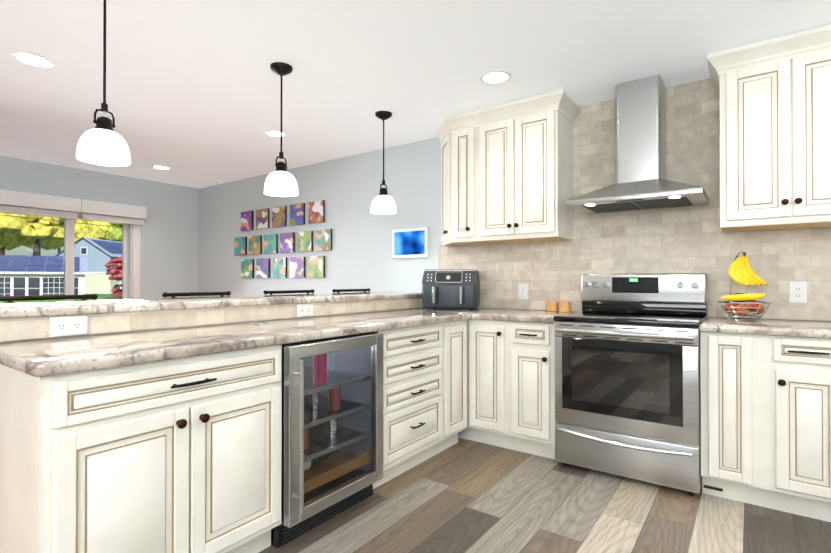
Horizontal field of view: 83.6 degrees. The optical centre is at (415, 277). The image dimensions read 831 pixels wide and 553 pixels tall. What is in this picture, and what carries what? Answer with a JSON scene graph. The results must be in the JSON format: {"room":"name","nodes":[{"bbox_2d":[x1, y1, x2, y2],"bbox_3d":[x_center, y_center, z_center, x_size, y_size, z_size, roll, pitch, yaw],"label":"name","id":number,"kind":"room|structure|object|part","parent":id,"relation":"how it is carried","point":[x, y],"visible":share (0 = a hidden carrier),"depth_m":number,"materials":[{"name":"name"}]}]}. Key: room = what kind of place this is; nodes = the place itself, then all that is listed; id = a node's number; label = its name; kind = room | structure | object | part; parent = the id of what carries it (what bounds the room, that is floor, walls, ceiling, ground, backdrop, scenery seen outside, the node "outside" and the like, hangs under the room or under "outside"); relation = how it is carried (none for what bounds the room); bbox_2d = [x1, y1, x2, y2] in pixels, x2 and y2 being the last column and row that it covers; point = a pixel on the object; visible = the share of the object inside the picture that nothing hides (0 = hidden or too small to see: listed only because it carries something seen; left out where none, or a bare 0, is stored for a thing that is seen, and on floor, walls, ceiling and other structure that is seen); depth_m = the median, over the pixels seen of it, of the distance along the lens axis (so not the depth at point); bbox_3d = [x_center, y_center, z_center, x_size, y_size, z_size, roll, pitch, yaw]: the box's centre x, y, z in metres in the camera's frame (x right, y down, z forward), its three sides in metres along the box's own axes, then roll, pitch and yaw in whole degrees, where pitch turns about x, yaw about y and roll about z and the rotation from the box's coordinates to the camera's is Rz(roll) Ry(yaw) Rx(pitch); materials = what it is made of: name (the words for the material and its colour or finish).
{"room":"kitchen","nodes":[
{"label":"kitchen","id":0,"kind":"room"},
{"bbox_2d":[0,156,198,298],"bbox_3d":[-4.899,-0.021,3.997,0.160,2.475,6.200,0,0,36],"label":"wall","id":1,"kind":"structure","parent":0,"point":[169,246],"depth_m":5.94,"materials":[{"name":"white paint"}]},
{"bbox_2d":[0,205,139,300],"bbox_3d":[-4.278,-0.178,4.814,0.208,1.330,2.620,0,0,36],"label":"window unit","id":2,"kind":"structure","parent":1,"relation":"in","point":[130,290],"depth_m":5.76,"materials":[{"name":"white wood"}]},
{"bbox_2d":[0,189,146,224],"bbox_3d":[-4.184,-0.781,4.750,0.086,0.226,2.690,0,0,36],"label":"blind","id":3,"kind":"object","parent":2,"relation":"attached to","point":[18,200],"visible":1,"depth_m":5.16,"materials":[{"name":"white"}]},
{"bbox_2d":[0,0,830,188],"bbox_3d":[-1.367,-1.324,1.458,8.870,0.100,6.520,0,0,36],"label":"ceiling","id":4,"kind":"structure","parent":0,"point":[193,90],"depth_m":2.76,"materials":[{"name":"white paint"}]},
{"bbox_2d":[12,51,54,67],"bbox_3d":[-2.216,-1.264,2.699,0.196,0.005,0.196,0,0,36],"label":"recessed light","id":5,"kind":"object","parent":4,"relation":"in","point":[32,59],"visible":1,"depth_m":2.69,"materials":[{"name":"white"}]},
{"bbox_2d":[76,0,130,165],"bbox_3d":[-1.355,-0.890,2.026,0.199,0.760,0.199,0,0,36],"label":"pendant light","id":6,"kind":"object","parent":4,"relation":"hanging from","point":[102,142],"visible":1,"depth_m":2.00,"materials":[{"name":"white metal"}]},
{"bbox_2d":[151,165,170,169],"bbox_3d":[-2.874,-1.248,5.257,0.196,0.005,0.196,0,0,36],"label":"recessed light","id":7,"kind":"object","parent":4,"relation":"in","point":[161,167],"visible":1,"depth_m":5.25,"materials":[{"name":"white"}]},
{"bbox_2d":[264,130,286,136],"bbox_3d":[-1.217,-1.255,4.050,0.196,0.005,0.196,0,0,36],"label":"recessed light","id":8,"kind":"object","parent":4,"relation":"in","point":[273,133],"visible":0.96,"depth_m":4.04,"materials":[{"name":"white"}]},
{"bbox_2d":[264,62,297,196],"bbox_3d":[-0.805,-0.885,2.789,0.199,0.760,0.199,0,0,36],"label":"pendant light","id":9,"kind":"object","parent":4,"relation":"hanging from","point":[280,181],"visible":1,"depth_m":2.75,"materials":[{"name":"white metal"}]},
{"bbox_2d":[371,111,396,213],"bbox_3d":[-0.244,-0.880,3.566,0.199,0.760,0.199,0,0,36],"label":"pendant light","id":10,"kind":"object","parent":4,"relation":"hanging from","point":[383,202],"visible":1,"depth_m":3.52,"materials":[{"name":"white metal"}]},
{"bbox_2d":[480,70,510,83],"bbox_3d":[0.504,-1.262,2.932,0.196,0.005,0.196,0,0,36],"label":"recessed light","id":11,"kind":"object","parent":4,"relation":"in","point":[496,77],"visible":1,"depth_m":2.92,"materials":[{"name":"white"}]},
{"bbox_2d":[198,137,815,320],"bbox_3d":[0.493,-0.021,4.029,8.870,2.475,0.160,0,0,36],"label":"wall","id":12,"kind":"structure","parent":0,"point":[359,254],"depth_m":4.83,"materials":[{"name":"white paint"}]},
{"bbox_2d":[234,237,246,254],"bbox_3d":[-2.207,-0.399,5.865,0.235,0.225,0.022,0,0,36],"label":"picture","id":13,"kind":"object","parent":12,"relation":"attached to","point":[240,245],"visible":0.96,"depth_m":5.85,"materials":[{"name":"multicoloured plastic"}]},
{"bbox_2d":[241,211,253,230],"bbox_3d":[-2.099,-0.710,5.789,0.235,0.235,0.022,0,0,36],"label":"picture","id":14,"kind":"object","parent":12,"relation":"attached to","point":[247,218],"visible":0.96,"depth_m":5.76,"materials":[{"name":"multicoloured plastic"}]},
{"bbox_2d":[241,259,253,277],"bbox_3d":[-2.089,-0.115,5.778,0.235,0.235,0.022,0,0,36],"label":"picture","id":15,"kind":"object","parent":12,"relation":"attached to","point":[247,268],"visible":0.86,"depth_m":5.76,"materials":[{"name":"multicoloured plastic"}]},
{"bbox_2d":[249,235,261,254],"bbox_3d":[-1.962,-0.400,5.688,0.235,0.225,0.022,0,0,36],"label":"picture","id":16,"kind":"object","parent":12,"relation":"attached to","point":[255,244],"visible":0.93,"depth_m":5.67,"materials":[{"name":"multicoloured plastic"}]},
{"bbox_2d":[256,208,269,228],"bbox_3d":[-1.843,-0.711,5.605,0.235,0.235,0.022,0,0,36],"label":"picture","id":17,"kind":"object","parent":12,"relation":"attached to","point":[262,218],"visible":0.93,"depth_m":5.59,"materials":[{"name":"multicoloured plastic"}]},
{"bbox_2d":[256,258,269,277],"bbox_3d":[-1.835,-0.116,5.595,0.235,0.235,0.022,0,0,36],"label":"picture","id":18,"kind":"object","parent":12,"relation":"attached to","point":[262,267],"visible":0.89,"depth_m":5.57,"materials":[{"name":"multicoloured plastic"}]},
{"bbox_2d":[264,234,277,253],"bbox_3d":[-1.717,-0.401,5.512,0.235,0.225,0.022,0,0,36],"label":"picture","id":19,"kind":"object","parent":12,"relation":"attached to","point":[270,243],"visible":0.89,"depth_m":5.50,"materials":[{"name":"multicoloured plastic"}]},
{"bbox_2d":[272,206,286,227],"bbox_3d":[-1.588,-0.712,5.420,0.235,0.235,0.022,0,0,36],"label":"picture","id":20,"kind":"object","parent":12,"relation":"attached to","point":[279,216],"visible":0.89,"depth_m":5.40,"materials":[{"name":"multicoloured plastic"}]},
{"bbox_2d":[273,257,286,277],"bbox_3d":[-1.581,-0.117,5.412,0.235,0.235,0.022,0,0,36],"label":"picture","id":21,"kind":"object","parent":12,"relation":"attached to","point":[279,267],"visible":0.96,"depth_m":5.39,"materials":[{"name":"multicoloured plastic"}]},
{"bbox_2d":[280,232,294,252],"bbox_3d":[-1.472,-0.402,5.335,0.235,0.225,0.022,0,0,36],"label":"picture","id":22,"kind":"object","parent":12,"relation":"attached to","point":[287,242],"visible":0.93,"depth_m":5.32,"materials":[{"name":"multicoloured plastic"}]},
{"bbox_2d":[290,203,304,225],"bbox_3d":[-1.332,-0.713,5.236,0.235,0.235,0.022,0,0,36],"label":"picture","id":23,"kind":"object","parent":12,"relation":"attached to","point":[297,214],"visible":0.89,"depth_m":5.22,"materials":[{"name":"multicoloured plastic"}]},
{"bbox_2d":[290,257,304,277],"bbox_3d":[-1.327,-0.118,5.228,0.235,0.235,0.022,0,0,36],"label":"picture","id":24,"kind":"object","parent":12,"relation":"attached to","point":[297,267],"visible":0.93,"depth_m":5.21,"materials":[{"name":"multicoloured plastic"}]},
{"bbox_2d":[297,231,312,251],"bbox_3d":[-1.227,-0.404,5.159,0.235,0.225,0.022,0,0,36],"label":"picture","id":25,"kind":"object","parent":12,"relation":"attached to","point":[304,241],"visible":0.89,"depth_m":5.14,"materials":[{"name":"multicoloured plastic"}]},
{"bbox_2d":[308,200,324,223],"bbox_3d":[-1.077,-0.714,5.052,0.235,0.235,0.022,0,0,36],"label":"picture","id":26,"kind":"object","parent":12,"relation":"attached to","point":[316,211],"visible":1,"depth_m":5.04,"materials":[{"name":"multicoloured plastic"}]},
{"bbox_2d":[309,256,324,277],"bbox_3d":[-1.073,-0.119,5.045,0.235,0.235,0.022,0,0,36],"label":"picture","id":27,"kind":"object","parent":12,"relation":"attached to","point":[316,266],"visible":1,"depth_m":5.03,"materials":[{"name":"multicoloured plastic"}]},
{"bbox_2d":[316,229,331,250],"bbox_3d":[-0.983,-0.405,4.982,0.235,0.225,0.022,0,0,36],"label":"picture","id":28,"kind":"object","parent":12,"relation":"attached to","point":[324,240],"visible":0.96,"depth_m":4.96,"materials":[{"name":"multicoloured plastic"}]},
{"bbox_2d":[392,227,428,258],"bbox_3d":[-0.051,-0.321,4.305,0.409,0.274,0.030,0,0,36],"label":"frame","id":29,"kind":"object","parent":12,"relation":"attached to","point":[410,243],"visible":0.94,"depth_m":4.28,"materials":[{"name":"white"}]},
{"bbox_2d":[435,89,579,246],"bbox_3d":[0.610,-0.765,3.599,1.199,0.977,0.388,0,0,36],"label":"upper cabinet","id":30,"kind":"object","parent":12,"relation":"attached to","point":[506,173],"visible":1,"depth_m":3.38,"materials":[{"name":"white wood"}]},
{"bbox_2d":[438,78,830,320],"bbox_3d":[1.692,-0.510,3.063,3.672,1.508,0.009,0,0,36],"label":"wall tile","id":31,"kind":"structure","parent":12,"relation":"attached to","point":[691,239],"depth_m":3.07,"materials":[{"name":"beige tile"}]},
{"bbox_2d":[518,284,527,298],"bbox_3d":[0.847,0.107,3.658,0.080,0.124,0.008,0,0,36],"label":"electrical outlet","id":32,"kind":"object","parent":31,"relation":"attached to","point":[522,291],"visible":1,"depth_m":3.65,"materials":[{"name":"white plastic"}]},
{"bbox_2d":[789,282,806,302],"bbox_3d":[2.204,0.084,2.679,0.080,0.124,0.008,0,0,36],"label":"electrical outlet","id":33,"kind":"object","parent":31,"relation":"attached to","point":[797,292],"visible":1,"depth_m":2.68,"materials":[{"name":"white plastic"}]},
{"bbox_2d":[566,75,708,213],"bbox_3d":[1.408,-0.861,2.960,0.750,0.806,0.488,0,0,36],"label":"range hood","id":34,"kind":"object","parent":12,"relation":"attached to","point":[642,183],"visible":1,"depth_m":2.94,"materials":[{"name":"silver metal"}]},
{"bbox_2d":[715,40,830,232],"bbox_3d":[2.063,-0.730,2.574,0.620,0.885,0.350,0,0,36],"label":"upper cabinet","id":35,"kind":"object","parent":12,"relation":"attached to","point":[775,133],"depth_m":2.48,"materials":[{"name":"white wood"}]},
{"bbox_2d":[259,437,830,552],"bbox_3d":[0.221,1.169,0.297,4.635,0.050,6.200,0,0,36],"label":"floor","id":36,"kind":"structure","parent":0,"point":[462,495],"depth_m":2.24,"materials":[{"name":"brown wood"}]},
{"bbox_2d":[0,345,281,552],"bbox_3d":[-1.060,0.716,1.812,0.662,0.876,0.826,0,0,36],"label":"base cabinet","id":37,"kind":"object","parent":36,"relation":"on","point":[181,455],"depth_m":1.52,"materials":[{"name":"white wood"}]},
{"bbox_3d":[-1.301,0.714,1.492,0.644,0.874,0.026,0,0,36],"label":"base cabinet end panel","id":38,"kind":"part","parent":37,"relation":"part of","materials":[{"name":"white wood"}]},
{"bbox_2d":[2,307,422,341],"bbox_3d":[-0.734,0.659,2.941,0.127,1.002,3.032,0,0,36],"label":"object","id":39,"kind":"structure","parent":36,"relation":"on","point":[187,326],"depth_m":2.25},
{"bbox_2d":[0,291,421,318],"bbox_3d":[-0.910,0.139,3.018,0.555,0.038,3.100,0,0,36],"label":"bar","id":40,"kind":"object","parent":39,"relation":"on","point":[30,309],"visible":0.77,"depth_m":2.28,"materials":[{"name":"stone"}]},
{"bbox_2d":[0,297,421,341],"bbox_3d":[-0.681,0.201,2.901,0.007,0.084,3.018,0,0,36],"label":"backsplash","id":41,"kind":"structure","parent":39,"relation":"attached to","point":[23,328],"depth_m":2.28,"materials":[{"name":"beige tile"}]},
{"bbox_2d":[50,315,86,336],"bbox_3d":[-1.405,0.195,1.885,0.008,0.078,0.128,0,0,36],"label":"outlet","id":42,"kind":"object","parent":41,"relation":"attached to","point":[68,325],"visible":1,"depth_m":1.88,"materials":[{"name":"white plastic"}]},
{"bbox_2d":[297,304,312,316],"bbox_3d":[-0.684,0.201,2.883,0.008,0.078,0.128,0,0,36],"label":"outlet","id":43,"kind":"object","parent":41,"relation":"attached to","point":[304,310],"visible":1,"depth_m":2.88,"materials":[{"name":"white plastic"}]},
{"bbox_2d":[274,332,382,547],"bbox_3d":[-0.576,0.723,2.357,0.664,0.868,0.613,0,0,36],"label":"wine cooler","id":44,"kind":"object","parent":36,"relation":"on","point":[332,427],"visible":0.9,"depth_m":2.27,"materials":[{"name":"silver metal"}]},
{"bbox_2d":[373,322,445,488],"bbox_3d":[-0.252,0.722,2.896,0.620,0.876,0.627,0,0,36],"label":"base cabinet","id":45,"kind":"object","parent":36,"relation":"on","point":[414,358],"depth_m":2.71,"materials":[{"name":"white wood"}]},
{"bbox_2d":[446,319,466,448],"bbox_3d":[0.027,0.725,3.283,0.620,0.876,0.327,0,0,36],"label":"base cabinet","id":46,"kind":"object","parent":36,"relation":"on","point":[456,331],"depth_m":3.11,"materials":[{"name":"white wood"}]},
{"bbox_2d":[0,308,479,376],"bbox_3d":[-0.405,0.263,2.686,0.690,0.041,3.046,0,0,36],"label":"countertop","id":47,"kind":"structure","parent":46,"relation":"on","point":[51,356],"depth_m":1.80,"materials":[{"name":"stone"}]},
{"bbox_2d":[422,269,479,309],"bbox_3d":[0.286,0.091,3.740,0.430,0.316,0.374,0,0,14],"label":"air fryer","id":48,"kind":"object","parent":47,"relation":"on","point":[450,288],"visible":1,"depth_m":3.61,"materials":[{"name":"black plastic"}]},
{"bbox_2d":[458,319,555,458],"bbox_3d":[0.535,0.726,3.478,1.237,0.875,0.658,0,0,36],"label":"base cabinet","id":49,"kind":"object","parent":36,"relation":"on","point":[511,385],"visible":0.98,"depth_m":3.08,"materials":[{"name":"white wood"}]},
{"bbox_2d":[472,308,574,323],"bbox_3d":[0.812,0.267,3.294,0.572,0.041,0.635,0,0,36],"label":"countertop","id":50,"kind":"structure","parent":49,"relation":"on","point":[516,315],"depth_m":3.13,"materials":[{"name":"stone"}]},
{"bbox_2d":[546,301,557,310],"bbox_3d":[1.013,0.210,3.449,0.085,0.073,0.085,0,0,36],"label":"canister","id":51,"kind":"object","parent":50,"relation":"on","point":[551,305],"visible":1,"depth_m":3.41,"materials":[{"name":"brown wood"}]},
{"bbox_2d":[559,301,570,311],"bbox_3d":[1.092,0.209,3.398,0.085,0.073,0.085,0,0,36],"label":"canister","id":52,"kind":"object","parent":50,"relation":"on","point":[564,306],"visible":1,"depth_m":3.36,"materials":[{"name":"brown wood"}]},
{"bbox_2d":[553,273,707,495],"bbox_3d":[1.329,0.565,2.863,0.762,1.190,0.703,0,0,36],"label":"range","id":53,"kind":"object","parent":36,"relation":"on","point":[628,391],"visible":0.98,"depth_m":2.65,"materials":[{"name":"silver metal"}]},
{"bbox_2d":[700,331,767,507],"bbox_3d":[1.777,0.721,2.605,0.263,0.876,0.620,0,0,36],"label":"base cabinet","id":54,"kind":"object","parent":36,"relation":"on","point":[766,421],"depth_m":2.35,"materials":[{"name":"white wood"}]},
{"bbox_2d":[700,317,830,338],"bbox_3d":[2.329,0.260,2.200,1.636,0.040,0.634,0,0,36],"label":"countertop","id":55,"kind":"structure","parent":54,"relation":"on","point":[798,328],"depth_m":2.35,"materials":[{"name":"stone"}]},
{"bbox_2d":[716,251,771,320],"bbox_3d":[1.887,0.043,2.672,0.264,0.395,0.264,0,0,36],"label":"fruit basket","id":56,"kind":"object","parent":55,"relation":"on","point":[744,318],"visible":0.81,"depth_m":2.62,"materials":[{"name":"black metal"}]},
{"bbox_2d":[721,293,765,314],"bbox_3d":[1.875,0.148,2.659,0.204,0.126,0.214,0,0,36],"label":"fruit","id":57,"kind":"object","parent":56,"relation":"in","point":[740,297],"visible":0.73,"depth_m":2.60,"materials":[{"name":"red"}]},
{"bbox_2d":[728,252,766,285],"bbox_3d":[1.888,-0.051,2.643,0.178,0.195,0.072,0,0,36],"label":"bananas","id":58,"kind":"object","parent":56,"relation":"hanging from","point":[741,271],"visible":1,"depth_m":2.64,"materials":[{"name":"yellow food"}]},
{"bbox_2d":[768,335,830,521],"bbox_3d":[2.019,0.719,2.431,0.334,0.876,0.620,0,0,36],"label":"base cabinet","id":59,"kind":"object","parent":36,"relation":"on","point":[799,368],"depth_m":2.21,"materials":[{"name":"white wood"}]},
{"bbox_3d":[-3.246,1.184,2.798,3.915,0.050,6.200,0,0,36],"label":"floor","id":60,"kind":"structure","parent":0,"visible":0},
{"bbox_2d":[0,294,97,302],"bbox_3d":[-1.782,0.623,2.349,0.451,1.070,0.458,0,0,36],"label":"bar stool","id":61,"kind":"object","parent":60,"relation":"on","point":[9,299],"visible":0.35,"depth_m":2.46,"materials":[{"name":"brown metal"}]},
{"bbox_2d":[162,291,230,297],"bbox_3d":[-1.298,0.627,3.020,0.451,1.070,0.478,0,0,36],"label":"bar stool","id":62,"kind":"object","parent":60,"relation":"on","point":[174,295],"visible":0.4,"depth_m":3.12,"materials":[{"name":"brown metal"}]},
{"bbox_2d":[263,289,314,294],"bbox_3d":[-0.847,0.631,3.646,0.451,1.070,0.508,0,0,36],"label":"bar stool","id":63,"kind":"object","parent":60,"relation":"on","point":[265,292],"visible":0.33,"depth_m":3.74,"materials":[{"name":"brown metal"}]},
{"bbox_2d":[332,288,369,292],"bbox_3d":[-0.425,0.634,4.231,0.451,1.070,0.498,0,0,36],"label":"bar stool","id":64,"kind":"object","parent":60,"relation":"on","point":[347,290],"visible":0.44,"depth_m":4.31,"materials":[{"name":"brown metal"}]},
{"label":"outside","id":65,"kind":"structure","parent":0,"visible":0},
{"bbox_2d":[85,294,119,299],"bbox_3d":[-48.795,2.254,67.332,240.002,0.220,153.500,0,0,-36],"label":"ground","id":66,"kind":"structure","parent":65,"point":[108,297],"depth_m":48.41,"materials":[{"name":"green plant"}]},
{"bbox_2d":[0,255,88,295],"bbox_3d":[-32.315,0.242,33.050,14.830,3.914,8.410,0,0,-36],"label":"house","id":67,"kind":"structure","parent":66,"relation":"on","point":[16,283],"depth_m":32.99,"materials":[{"name":"white"}]},
{"bbox_2d":[0,294,105,302],"bbox_3d":[-24.432,1.557,26.631,11.294,1.167,1.539,0,0,-36],"label":"hedge","id":68,"kind":"object","parent":66,"relation":"on","point":[100,297],"depth_m":27.74,"materials":[{"name":"green plant"}]},
{"bbox_2d":[0,212,121,255],"bbox_3d":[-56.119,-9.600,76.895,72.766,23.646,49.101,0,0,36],"label":"canopy","id":69,"kind":"object","parent":66,"relation":"on","point":[55,231],"depth_m":45.08,"materials":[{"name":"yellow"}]},
{"bbox_2d":[55,237,121,293],"bbox_3d":[-43.856,-1.597,67.323,7.900,7.520,11.700,0,0,2],"label":"house","id":70,"kind":"structure","parent":66,"relation":"on","point":[95,276],"depth_m":61.78,"materials":[{"name":"blue"}]},
{"bbox_2d":[105,256,121,299],"bbox_3d":[-15.872,0.375,25.442,1.870,3.052,1.788,0,0,36],"label":"maple tree","id":71,"kind":"object","parent":66,"relation":"on","point":[116,262],"depth_m":24.87,"materials":[{"name":"red plant"}]},
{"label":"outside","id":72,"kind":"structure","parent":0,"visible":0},
{"bbox_2d":[2,215,121,227],"bbox_3d":[-12.264,-2.228,16.710,0.612,1.172,16.390,0,0,44],"label":"wires","id":73,"kind":"object","parent":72,"point":[60,221],"depth_m":16.01,"materials":[{"name":"black plastic"}]}
]}

